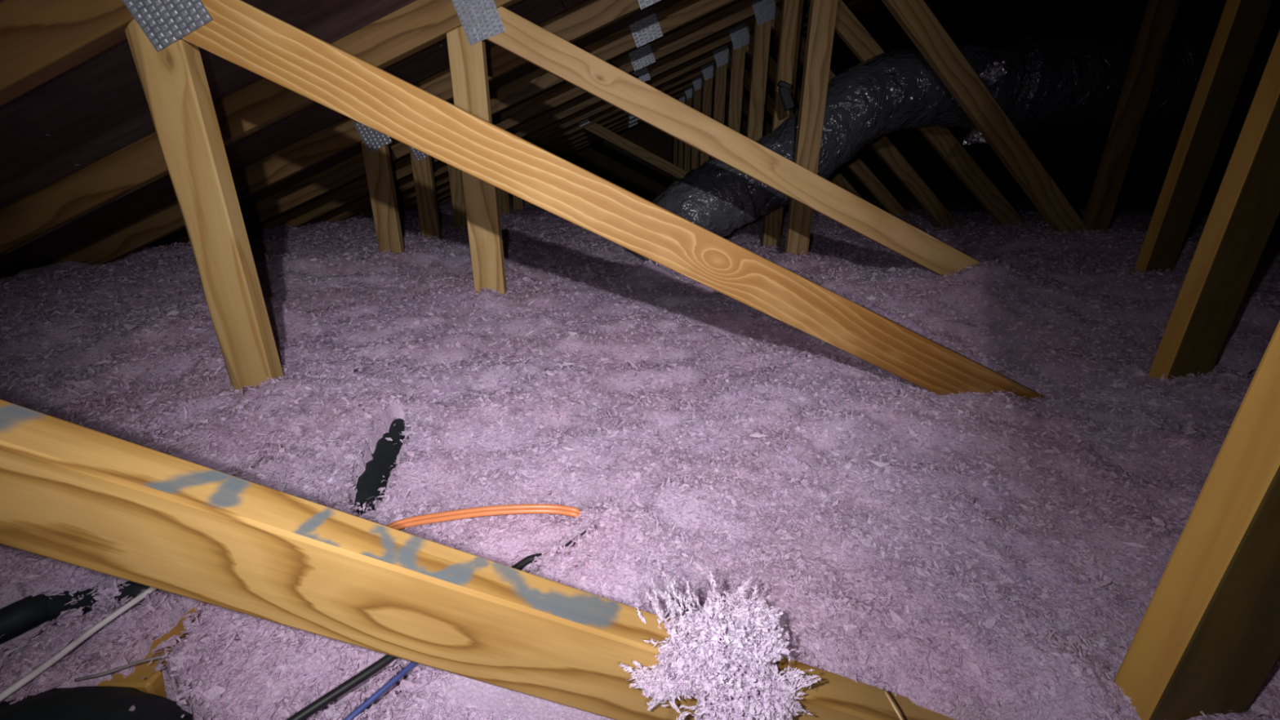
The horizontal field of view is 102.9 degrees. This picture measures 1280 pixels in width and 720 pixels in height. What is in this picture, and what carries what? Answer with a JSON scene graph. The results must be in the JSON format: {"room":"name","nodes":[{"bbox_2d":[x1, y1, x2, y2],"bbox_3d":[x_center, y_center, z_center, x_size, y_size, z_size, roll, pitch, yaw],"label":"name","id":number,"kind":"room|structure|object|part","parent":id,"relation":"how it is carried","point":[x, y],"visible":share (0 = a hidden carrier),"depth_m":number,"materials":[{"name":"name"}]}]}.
{"room":"attic","nodes":[
{"label":"attic","id":0,"kind":"room"},
{"bbox_2d":[0,0,1279,277],"bbox_3d":[3.445,-1.769,3.499,12.003,2.980,10.400,0,21,-2],"label":"decking","id":1,"kind":"structure","parent":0,"point":[97,108],"depth_m":1.84,"materials":[{"name":"brown wood"}]},
{"bbox_3d":[-1.950,-0.567,1.981,1.210,0.012,2.434,-22,20,6],"label":"sheathing panel","id":2,"kind":"part","parent":1,"relation":"part of","materials":[{"name":"brown wood"}]},
{"bbox_3d":[-0.793,-0.584,0.706,1.210,0.012,2.434,-22,20,6],"label":"sheathing panel","id":3,"kind":"part","parent":1,"relation":"part of","materials":[{"name":"brown wood"}]},
{"bbox_3d":[-2.018,-1.422,4.265,1.210,0.012,2.434,-22,20,6],"label":"sheathing panel","id":4,"kind":"part","parent":1,"relation":"part of","materials":[{"name":"brown wood"}]},
{"bbox_3d":[-0.861,-1.439,2.990,1.210,0.012,2.434,-22,20,6],"label":"sheathing panel","id":5,"kind":"part","parent":1,"relation":"part of","materials":[{"name":"brown wood"}]},
{"bbox_3d":[0.296,-1.455,1.715,1.210,0.012,2.434,-22,20,6],"label":"sheathing panel","id":6,"kind":"part","parent":1,"relation":"part of","materials":[{"name":"brown wood"}]},
{"bbox_3d":[0.229,-2.310,3.999,1.210,0.012,2.434,-22,20,6],"label":"sheathing panel","id":7,"kind":"part","parent":1,"relation":"part of","materials":[{"name":"brown wood"}]},
{"bbox_3d":[3.151,-4.469,7.612,1.210,0.012,0.790,21,18,-9],"label":"sheathing panel","id":8,"kind":"part","parent":1,"relation":"part of","materials":[{"name":"brown wood"}]},
{"bbox_3d":[3.196,-3.902,6.097,1.210,0.012,2.434,21,18,-9],"label":"sheathing panel","id":9,"kind":"part","parent":1,"relation":"part of","materials":[{"name":"brown wood"}]},
{"bbox_3d":[5.388,-3.605,8.001,1.210,0.012,0.790,21,18,-9],"label":"sheathing panel","id":10,"kind":"part","parent":1,"relation":"part of","materials":[{"name":"brown wood"}]},
{"bbox_3d":[3.263,-3.047,3.813,1.210,0.012,2.434,21,18,-9],"label":"sheathing panel","id":11,"kind":"part","parent":1,"relation":"part of","materials":[{"name":"brown wood"}]},
{"bbox_3d":[4.348,-3.042,5.150,1.210,0.012,2.434,21,18,-9],"label":"sheathing panel","id":12,"kind":"part","parent":1,"relation":"part of","materials":[{"name":"brown wood"}]},
{"bbox_3d":[7.626,-2.740,8.391,1.210,0.012,0.790,21,18,-9],"label":"sheathing panel","id":13,"kind":"part","parent":1,"relation":"part of","materials":[{"name":"black wood"}]},
{"bbox_3d":[6.524,-2.959,7.625,1.210,0.012,2.010,21,18,-9],"label":"sheathing panel","id":14,"kind":"part","parent":1,"relation":"part of","materials":[{"name":"brown wood"}]},
{"bbox_3d":[5.433,-3.038,6.487,1.210,0.012,2.434,21,18,-9],"label":"sheathing panel","id":15,"kind":"part","parent":1,"relation":"part of","materials":[{"name":"brown wood"}]},
{"bbox_3d":[7.671,-2.174,6.876,1.210,0.012,2.434,21,18,-9],"label":"sheathing panel","id":16,"kind":"part","parent":1,"relation":"part of","materials":[{"name":"brown wood"}]},
{"bbox_3d":[6.585,-2.178,5.539,1.210,0.012,2.434,21,18,-9],"label":"sheathing panel","id":17,"kind":"part","parent":1,"relation":"part of","materials":[{"name":"black wood"}]},
{"bbox_3d":[4.415,-2.188,2.865,1.210,0.012,2.434,21,18,-9],"label":"sheathing panel","id":18,"kind":"part","parent":1,"relation":"part of","materials":[{"name":"brown wood"}]},
{"bbox_3d":[5.500,-2.183,4.202,1.210,0.012,2.434,21,18,-9],"label":"sheathing panel","id":19,"kind":"part","parent":1,"relation":"part of","materials":[{"name":"brown wood"}]},
{"bbox_2d":[561,42,1084,195],"bbox_3d":[2.752,-3.644,8.352,11.200,2.600,0.040,0,21,-2],"label":"wall","id":20,"kind":"structure","parent":0,"point":[603,158],"depth_m":8.46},
{"bbox_3d":[2.887,-0.623,4.018,11.200,0.020,10.600,0,21,-2],"label":"floor","id":21,"kind":"structure","parent":0,"visible":0},
{"bbox_2d":[176,0,1026,248],"bbox_3d":[0.126,-1.404,2.428,5.032,2.526,0.043,0,21,-2],"label":"roof truss","id":22,"kind":"object","parent":21,"relation":"on","point":[848,28],"visible":0.56,"depth_m":2.51,"materials":[{"name":"brown wood"}]},
{"bbox_3d":[-1.080,-1.050,2.505,0.100,0.110,0.002,-22,20,6],"label":"nail plate","id":23,"kind":"part","parent":22,"relation":"part of","materials":[{"name":"silver metal"}]},
{"bbox_3d":[-1.093,-0.639,2.680,0.089,0.905,0.038,0,21,-2],"label":"post","id":24,"kind":"part","parent":22,"relation":"part of","materials":[{"name":"brown wood"}]},
{"bbox_3d":[0.027,-1.527,2.359,0.130,0.105,0.002,-22,20,6],"label":"nail plate","id":25,"kind":"part","parent":22,"relation":"part of","materials":[{"name":"silver metal"}]},
{"bbox_3d":[0.703,-0.999,2.599,0.089,1.653,0.038,0,21,-2],"label":"post","id":26,"kind":"part","parent":22,"relation":"part of","materials":[{"name":"brown wood"}]},
{"bbox_2d":[256,0,958,228],"bbox_3d":[0.109,-1.617,2.999,5.032,2.526,0.042,0,21,-2],"label":"roof truss","id":27,"kind":"object","parent":21,"relation":"on","point":[767,14],"visible":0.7,"depth_m":3.02,"materials":[{"name":"brown wood"}]},
{"bbox_3d":[-1.130,-0.849,3.252,0.089,0.897,0.038,0,21,-2],"label":"post","id":28,"kind":"part","parent":27,"relation":"part of","materials":[{"name":"brown wood"}]},
{"bbox_3d":[0.010,-1.741,2.930,0.130,0.105,0.002,-22,20,6],"label":"nail plate","id":29,"kind":"part","parent":27,"relation":"part of","materials":[{"name":"silver metal"}]},
{"bbox_3d":[0.696,-1.215,3.169,0.089,1.658,0.038,0,21,-2],"label":"post","id":30,"kind":"part","parent":27,"relation":"part of","materials":[{"name":"brown wood"}]},
{"bbox_3d":[0.701,-1.968,2.866,0.120,0.120,0.002,-22,20,6],"label":"nail plate","id":31,"kind":"part","parent":27,"relation":"part of","materials":[{"name":"silver metal"}]},
{"bbox_2d":[312,0,909,222],"bbox_3d":[0.092,-1.831,3.570,5.032,2.526,0.042,0,21,-2],"label":"roof truss","id":32,"kind":"object","parent":21,"relation":"on","point":[739,33],"visible":0.48,"depth_m":3.57,"materials":[{"name":"brown wood"}]},
{"bbox_3d":[-0.007,-1.955,3.502,0.130,0.105,0.002,-22,20,6],"label":"nail plate","id":33,"kind":"part","parent":32,"relation":"part of","materials":[{"name":"silver metal"}]},
{"bbox_3d":[0.669,-1.426,3.741,0.089,1.653,0.038,0,21,-2],"label":"post","id":34,"kind":"part","parent":32,"relation":"part of","materials":[{"name":"brown wood"}]},
{"bbox_3d":[0.674,-2.178,3.438,0.120,0.120,0.002,-22,20,6],"label":"nail plate","id":35,"kind":"part","parent":32,"relation":"part of","materials":[{"name":"silver metal"}]},
{"bbox_2d":[358,0,864,214],"bbox_3d":[0.075,-2.045,4.141,5.032,2.526,0.042,0,21,-2],"label":"roof truss","id":36,"kind":"object","parent":21,"relation":"on","point":[722,55],"visible":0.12,"depth_m":4.12,"materials":[{"name":"brown wood"}]},
{"bbox_3d":[-1.164,-1.276,4.394,0.089,0.897,0.038,0,21,-2],"label":"post","id":37,"kind":"part","parent":36,"relation":"part of","materials":[{"name":"brown wood"}]},
{"bbox_3d":[0.642,-1.638,4.312,0.089,1.649,0.038,0,21,-2],"label":"post","id":38,"kind":"part","parent":36,"relation":"part of","materials":[{"name":"brown wood"}]},
{"bbox_3d":[0.647,-2.388,4.010,0.120,0.120,0.002,-22,20,6],"label":"nail plate","id":39,"kind":"part","parent":36,"relation":"part of","materials":[{"name":"silver metal"}]},
{"bbox_2d":[52,0,1180,266],"bbox_3d":[0.143,-1.190,1.857,5.032,2.526,0.043,0,21,-2],"label":"roof truss","id":40,"kind":"object","parent":21,"relation":"on","point":[915,17],"visible":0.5,"depth_m":1.96,"materials":[{"name":"brown wood"}]},
{"bbox_3d":[-1.008,-0.858,1.928,0.100,0.110,0.002,-22,20,6],"label":"nail plate","id":41,"kind":"part","parent":40,"relation":"part of","materials":[{"name":"silver metal"}]},
{"bbox_3d":[-1.021,-0.436,2.107,0.089,0.928,0.038,0,21,-2],"label":"post","id":42,"kind":"part","parent":40,"relation":"part of","materials":[{"name":"brown wood"}]},
{"bbox_3d":[0.044,-1.314,1.788,0.130,0.105,0.002,-22,20,6],"label":"nail plate","id":43,"kind":"part","parent":40,"relation":"part of","materials":[{"name":"silver metal"}]},
{"bbox_3d":[0.660,-0.773,2.030,0.089,1.628,0.038,0,21,-2],"label":"post","id":44,"kind":"part","parent":40,"relation":"part of","materials":[{"name":"brown wood"}]},
{"bbox_2d":[636,23,1279,265],"bbox_3d":[1.486,-0.879,2.270,3.121,1.105,0.445,0,21,-2],"label":"flexible duct","id":45,"kind":"object","parent":40,"relation":"attached to","point":[1048,81],"visible":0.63,"depth_m":2.07,"materials":[{"name":"plastic"}]},
{"bbox_3d":[1.916,-1.025,1.973,0.089,2.152,0.038,0,21,-2],"label":"post","id":46,"kind":"part","parent":40,"relation":"part of","materials":[{"name":"brown wood"}]},
{"bbox_2d":[397,0,864,209],"bbox_3d":[0.059,-2.258,4.712,5.032,2.526,0.043,0,21,-2],"label":"roof truss","id":47,"kind":"object","parent":21,"relation":"on","point":[708,70],"visible":0.3,"depth_m":4.73,"materials":[{"name":"brown wood"}]},
{"bbox_3d":[-1.180,-1.490,4.966,0.089,0.897,0.038,0,21,-2],"label":"post","id":48,"kind":"part","parent":47,"relation":"part of","materials":[{"name":"brown wood"}]},
{"bbox_3d":[-0.530,-2.224,4.689,0.100,0.120,0.002,-22,20,6],"label":"nail plate","id":49,"kind":"part","parent":47,"relation":"part of","materials":[{"name":"silver metal"}]},
{"bbox_3d":[0.616,-1.850,4.884,0.089,1.645,0.038,0,21,-2],"label":"post","id":50,"kind":"part","parent":47,"relation":"part of","materials":[{"name":"brown wood"}]},
{"bbox_3d":[0.620,-2.598,4.582,0.120,0.120,0.002,-22,20,6],"label":"nail plate","id":51,"kind":"part","parent":47,"relation":"part of","materials":[{"name":"silver metal"}]},
{"bbox_2d":[0,0,1273,295],"bbox_3d":[0.160,-0.976,1.285,5.032,2.526,0.043,0,21,-2],"label":"roof truss","id":52,"kind":"object","parent":21,"relation":"on","point":[465,24],"visible":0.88,"depth_m":1.40,"materials":[{"name":"brown wood"}]},
{"bbox_3d":[-0.454,-0.333,1.510,0.089,1.157,0.038,0,21,-2],"label":"post","id":53,"kind":"part","parent":52,"relation":"part of","materials":[{"name":"brown wood"}]},
{"bbox_3d":[-0.417,-0.897,1.279,0.098,0.165,0.002,-19,20,5],"label":"nail plate","id":54,"kind":"part","parent":52,"relation":"part of","materials":[{"name":"silver metal"}]},
{"bbox_3d":[1.602,-0.745,1.417,0.089,2.014,0.038,0,21,-2],"label":"post","id":55,"kind":"part","parent":52,"relation":"part of","materials":[{"name":"brown wood"}]},
{"bbox_2d":[0,191,1279,719],"bbox_3d":[2.735,-1.104,4.383,10.280,0.565,9.130,0,21,-2],"label":"insulation","id":56,"kind":"object","parent":21,"relation":"on","point":[998,555],"visible":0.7,"depth_m":0.87},
{"bbox_2d":[0,586,157,702],"bbox_3d":[-0.553,0.260,0.586,0.044,0.068,0.364,-3,21,-8],"label":"cable","id":57,"kind":"object","parent":56,"relation":"on","point":[20,683],"visible":0.62,"depth_m":0.48,"materials":[{"name":"white plastic"}]},
{"bbox_2d":[0,581,159,643],"bbox_3d":[-0.607,0.280,0.588,0.102,0.071,0.226,13,24,30],"label":"pipe","id":58,"kind":"object","parent":56,"relation":"in","point":[24,615],"visible":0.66,"depth_m":0.55,"materials":[{"name":"plastic"}]},
{"bbox_2d":[0,685,193,719],"bbox_3d":[-0.504,0.393,0.402,0.418,0.183,0.228,0,21,-2],"label":"duct","id":59,"kind":"object","parent":56,"relation":"on","point":[94,702],"visible":0.95,"depth_m":0.44,"materials":[{"name":"plastic"}]},
{"bbox_2d":[84,590,206,697],"bbox_3d":[-0.512,0.236,0.713,0.089,0.038,0.492,0,21,-2],"label":"board","id":60,"kind":"object","parent":56,"relation":"on","point":[153,682],"visible":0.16,"depth_m":0.49,"materials":[{"name":"brown wood"}]},
{"bbox_2d":[74,648,206,681],"bbox_3d":[-0.460,0.294,0.482,0.112,0.034,0.032,-11,23,-27],"label":"string","id":61,"kind":"object","parent":60,"relation":"on","point":[100,674],"visible":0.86,"depth_m":0.47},
{"bbox_2d":[354,418,404,515],"bbox_3d":[-0.444,0.162,0.896,0.066,0.106,0.461,-3,21,-9],"label":"pipe","id":62,"kind":"object","parent":56,"relation":"in","point":[385,453],"visible":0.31,"depth_m":0.80,"materials":[{"name":"plastic"}]},
{"bbox_2d":[342,661,417,719],"bbox_3d":[-0.199,0.293,0.515,0.019,0.067,0.243,9,22,21],"label":"cable","id":63,"kind":"object","parent":56,"relation":"on","point":[371,699],"visible":0.37,"depth_m":0.44,"materials":[{"name":"blue plastic"}]},
{"bbox_2d":[286,524,596,719],"bbox_3d":[-0.153,0.268,0.562,0.053,0.062,0.461,15,25,34],"label":"cable","id":64,"kind":"object","parent":56,"relation":"on","point":[357,679],"visible":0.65,"depth_m":0.45,"materials":[{"name":"black plastic"}]},
{"bbox_2d":[386,503,583,529],"bbox_3d":[-0.223,0.217,0.649,0.322,0.065,0.028,-3,21,-10],"label":"cable","id":65,"kind":"object","parent":56,"relation":"on","point":[526,508],"visible":0.67,"depth_m":0.64,"materials":[{"name":"orange plastic"}]},
{"bbox_2d":[617,565,821,719],"bbox_3d":[0.063,0.261,0.427,0.165,0.142,0.112,2,21,5],"label":"clump","id":66,"kind":"object","parent":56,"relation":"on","point":[738,629],"visible":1,"depth_m":0.40,"materials":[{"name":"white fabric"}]},
{"bbox_2d":[0,320,1279,719],"bbox_3d":[-0.224,-0.024,0.330,1.704,1.408,0.038,0,21,-2],"label":"roof truss","id":67,"kind":"object","parent":21,"relation":"on","point":[1206,640],"visible":0.85,"depth_m":0.39,"materials":[{"name":"brown wood"}]},
{"bbox_2d":[882,688,902,719],"bbox_3d":[0.215,0.294,0.436,0.006,0.009,0.031,-2,21,-7],"label":"straw","id":68,"kind":"object","parent":67,"relation":"on","point":[883,689],"visible":1,"depth_m":0.43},
{"bbox_3d":[0.505,-0.028,0.350,0.089,1.408,0.038,0,21,-2],"label":"post","id":69,"kind":"part","parent":67,"relation":"part of","materials":[{"name":"brown wood"}]},
{"bbox_2d":[0,0,1279,399],"bbox_3d":[0.176,-0.763,0.714,5.032,2.526,0.043,0,21,-2],"label":"roof truss","id":70,"kind":"object","parent":21,"relation":"on","point":[41,40],"visible":0.76,"depth_m":0.87,"materials":[{"name":"brown wood"}]},
{"bbox_3d":[-0.714,-0.545,0.750,0.104,0.130,0.002,-23,19,7],"label":"nail plate","id":71,"kind":"part","parent":70,"relation":"part of","materials":[{"name":"silver metal"}]},
{"bbox_3d":[-0.745,-0.058,0.953,0.089,1.030,0.038,0,21,-2],"label":"post","id":72,"kind":"part","parent":70,"relation":"part of","materials":[{"name":"brown wood"}]},
{"bbox_3d":[1.101,-0.427,0.869,0.089,1.798,0.038,0,21,-2],"label":"post","id":73,"kind":"part","parent":70,"relation":"part of","materials":[{"name":"brown wood"}]},
{"bbox_2d":[411,0,879,207],"bbox_3d":[0.042,-2.473,5.284,5.032,2.526,0.040,0,21,-2],"label":"roof truss","id":74,"kind":"object","parent":21,"relation":"on","point":[697,82],"visible":0.2,"depth_m":5.24,"materials":[{"name":"brown wood"}]},
{"bbox_3d":[0.589,-2.061,5.455,0.089,1.641,0.038,0,21,-2],"label":"post","id":75,"kind":"part","parent":74,"relation":"part of","materials":[{"name":"brown wood"}]},
{"bbox_3d":[0.593,-2.807,5.155,0.120,0.120,0.002,-22,20,6],"label":"nail plate","id":76,"kind":"part","parent":74,"relation":"part of","materials":[{"name":"silver metal"}]},
{"bbox_2d":[436,2,876,204],"bbox_3d":[0.025,-2.686,5.855,5.032,2.526,0.040,0,21,-2],"label":"roof truss","id":77,"kind":"object","parent":21,"relation":"on","point":[689,91],"visible":0.18,"depth_m":5.82,"materials":[{"name":"brown wood"}]},
{"bbox_3d":[0.562,-2.273,6.027,0.089,1.637,0.038,0,21,-2],"label":"post","id":78,"kind":"part","parent":77,"relation":"part of","materials":[{"name":"brown wood"}]},
{"bbox_3d":[0.566,-3.017,5.727,0.120,0.120,0.002,-22,20,6],"label":"nail plate","id":79,"kind":"part","parent":77,"relation":"part of","materials":[{"name":"silver metal"}]},
{"bbox_2d":[558,56,777,183],"bbox_3d":[-0.009,-3.114,6.997,5.032,2.526,0.040,0,21,-2],"label":"roof truss","id":80,"kind":"object","parent":21,"relation":"on","point":[675,162],"visible":0.02,"depth_m":7.03,"materials":[{"name":"brown wood"}]},
{"bbox_3d":[-0.108,-3.237,6.928,0.130,0.105,0.002,-22,20,6],"label":"nail plate","id":81,"kind":"part","parent":80,"relation":"part of","materials":[{"name":"silver metal"}]},
{"bbox_3d":[0.508,-2.696,7.170,0.089,1.628,0.038,0,21,-2],"label":"post","id":82,"kind":"part","parent":80,"relation":"part of","materials":[{"name":"brown wood"}]},
{"bbox_2d":[553,39,806,179],"bbox_3d":[0.008,-2.900,6.426,5.032,2.526,0.040,0,21,-2],"label":"roof truss","id":83,"kind":"object","parent":21,"relation":"on","point":[682,99],"visible":0.06,"depth_m":6.43,"materials":[{"name":"brown wood"}]},
{"bbox_3d":[-0.091,-3.023,6.357,0.130,0.105,0.002,-22,20,6],"label":"nail plate","id":84,"kind":"part","parent":83,"relation":"part of","materials":[{"name":"silver metal"}]},
{"bbox_3d":[0.535,-2.485,6.598,0.089,1.633,0.038,0,21,-2],"label":"post","id":85,"kind":"part","parent":83,"relation":"part of","materials":[{"name":"brown wood"}]},
{"bbox_3d":[0.539,-3.227,6.299,0.120,0.120,0.002,-22,20,6],"label":"nail plate","id":86,"kind":"part","parent":83,"relation":"part of","materials":[{"name":"silver metal"}]}
]}

